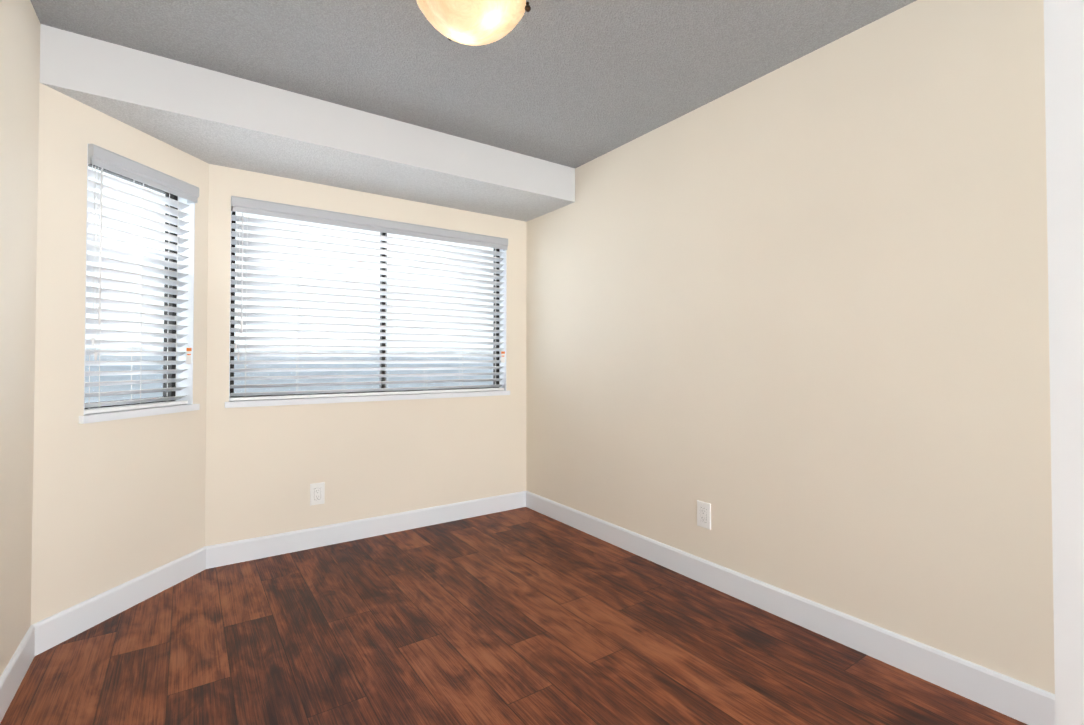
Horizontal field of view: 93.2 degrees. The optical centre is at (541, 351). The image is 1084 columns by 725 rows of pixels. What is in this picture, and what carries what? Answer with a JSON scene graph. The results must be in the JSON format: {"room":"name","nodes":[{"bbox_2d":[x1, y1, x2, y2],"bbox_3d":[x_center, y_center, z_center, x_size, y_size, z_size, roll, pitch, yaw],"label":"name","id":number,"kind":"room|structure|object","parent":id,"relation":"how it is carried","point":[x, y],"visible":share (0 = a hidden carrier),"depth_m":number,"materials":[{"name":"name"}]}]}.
{"room":"empty bedroom","nodes":[
{"label":"empty bedroom","id":0,"kind":"room"},
{"bbox_2d":[0,0,40,676],"bbox_3d":[-0.168,-0.099,-0.738,0.160,2.440,6.730,1,-1,-35],"label":"wall","id":1,"kind":"structure","parent":0,"point":[20,24],"depth_m":1.76,"materials":[{"name":"beige paint"}]},
{"bbox_2d":[0,625,34,722],"bbox_3d":[-0.109,1.062,-0.691,0.013,0.120,6.450,1,-1,-35],"label":"baseboard","id":2,"kind":"structure","parent":1,"relation":"attached to","point":[15,670],"depth_m":1.75,"materials":[{"name":"white wood"}]},
{"bbox_2d":[31,83,208,624],"bbox_3d":[-1.970,-0.047,2.398,0.160,2.440,1.075,0,-1,8],"label":"wall","id":3,"kind":"structure","parent":0,"point":[118,502],"depth_m":2.16,"materials":[{"name":"beige paint"}]},
{"bbox_2d":[32,547,205,655],"bbox_3d":[-1.885,1.113,2.367,0.013,0.120,0.847,0,-1,8],"label":"baseboard","id":4,"kind":"structure","parent":3,"relation":"attached to","point":[63,625],"depth_m":2.26,"materials":[{"name":"white wood"}]},
{"bbox_2d":[85,164,177,408],"bbox_3d":[-2.008,-0.298,2.456,0.050,1.155,0.560,0,-1,8],"label":"angled window","id":5,"kind":"structure","parent":3,"relation":"in","point":[171,358],"depth_m":2.67,"materials":[{"name":"clear glass"}]},
{"bbox_2d":[85,144,198,413],"bbox_3d":[-1.910,-0.301,2.442,0.104,1.146,0.556,0,-1,8],"label":"window blind","id":6,"kind":"object","parent":5,"relation":"attached to","point":[101,157],"visible":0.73,"depth_m":2.42,"materials":[{"name":"white plastic"}]},
{"bbox_2d":[79,152,199,423],"bbox_3d":[-1.923,-0.285,2.444,0.122,1.183,0.600,0,-1,8],"label":"window frame","id":7,"kind":"structure","parent":3,"relation":"attached to","point":[188,373],"depth_m":2.71,"materials":[{"name":"white"}]},
{"bbox_2d":[205,164,525,545],"bbox_3d":[-1.017,-0.029,3.461,2.390,2.440,0.160,1,-1,-35],"label":"wall","id":8,"kind":"structure","parent":0,"point":[266,466],"depth_m":3.21,"materials":[{"name":"beige paint"}]},
{"bbox_2d":[310,482,324,505],"bbox_3d":[-1.361,0.865,3.106,0.082,0.130,0.008,1,-1,-35],"label":"electrical outlet","id":9,"kind":"object","parent":8,"relation":"attached to","point":[317,493],"visible":1,"depth_m":3.10,"materials":[{"name":"white plastic"}]},
{"bbox_2d":[230,211,499,396],"bbox_3d":[-1.076,-0.282,3.475,1.795,1.155,0.056,1,-1,-35],"label":"window","id":10,"kind":"structure","parent":8,"relation":"in","point":[232,382],"depth_m":3.44,"materials":[{"name":"clear glass"}]},
{"bbox_2d":[230,196,507,400],"bbox_3d":[-1.022,-0.285,3.397,1.791,1.146,0.104,1,-1,-35],"label":"window blind","id":11,"kind":"object","parent":10,"relation":"attached to","point":[270,209],"visible":0.96,"depth_m":3.29,"materials":[{"name":"white plastic"}]},
{"bbox_2d":[204,491,525,568],"bbox_3d":[-0.975,1.129,3.366,2.086,0.120,0.013,1,-1,-35],"label":"baseboard","id":12,"kind":"structure","parent":8,"relation":"attached to","point":[227,553],"depth_m":3.21,"materials":[{"name":"white wood"}]},
{"bbox_2d":[225,212,509,407],"bbox_3d":[-1.029,-0.269,3.407,1.835,1.183,0.122,1,-1,-35],"label":"window frame","id":13,"kind":"structure","parent":8,"relation":"attached to","point":[274,402],"depth_m":3.40,"materials":[{"name":"white"}]},
{"bbox_2d":[30,0,916,167],"bbox_3d":[1.643,-1.351,0.935,5.020,0.120,7.380,1,-1,-35],"label":"ceiling","id":14,"kind":"structure","parent":0,"point":[573,83],"depth_m":2.18,"materials":[{"name":"white paint"}]},
{"bbox_2d":[40,24,574,221],"bbox_3d":[-1.051,-1.152,3.018,2.750,0.250,0.660,1,-1,-35],"label":"bulkhead","id":15,"kind":"object","parent":14,"relation":"attached to","point":[208,116],"visible":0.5,"depth_m":2.61,"materials":[{"name":"paint"}]},
{"bbox_2d":[416,0,530,45],"bbox_3d":[-0.256,-1.200,1.829,0.388,0.154,0.405,1,-1,-35],"label":"ceiling light fixture","id":16,"kind":"object","parent":14,"relation":"attached to","point":[475,22],"visible":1,"depth_m":1.78,"materials":[{"name":"white glass"}]},
{"bbox_2d":[0,507,1026,724],"bbox_3d":[1.643,1.198,0.892,5.020,0.100,7.380,1,-1,-35],"label":"floor","id":17,"kind":"structure","parent":0,"point":[523,616],"depth_m":1.98,"materials":[{"name":"brown wood"}]},
{"bbox_2d":[526,0,1054,693],"bbox_3d":[0.771,-0.040,2.839,0.160,2.440,3.220,1,-1,-35],"label":"wall","id":18,"kind":"structure","parent":0,"point":[790,322],"depth_m":2.07,"materials":[{"name":"beige paint"}]},
{"bbox_2d":[697,500,710,529],"bbox_3d":[0.821,0.832,2.604,0.008,0.130,0.082,1,-1,-35],"label":"electrical outlet","id":19,"kind":"object","parent":18,"relation":"attached to","point":[704,514],"visible":1,"depth_m":2.60,"materials":[{"name":"white plastic"}]},
{"bbox_2d":[526,491,1054,724],"bbox_3d":[0.745,1.118,2.705,0.013,0.120,3.060,1,-1,-35],"label":"baseboard","id":20,"kind":"structure","parent":18,"relation":"attached to","point":[1023,702],"depth_m":2.04,"materials":[{"name":"white wood"}]},
{"bbox_3d":[2.307,-0.056,1.870,2.840,2.440,0.116,1,-1,-35],"label":"wall","id":21,"kind":"structure","parent":0,"visible":0},
{"bbox_2d":[1044,0,1083,724],"bbox_3d":[1.133,-0.069,1.052,0.020,2.440,0.130,1,-1,-35],"label":"door frame","id":22,"kind":"structure","parent":21,"relation":"attached to","point":[1064,60],"depth_m":1.08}
]}

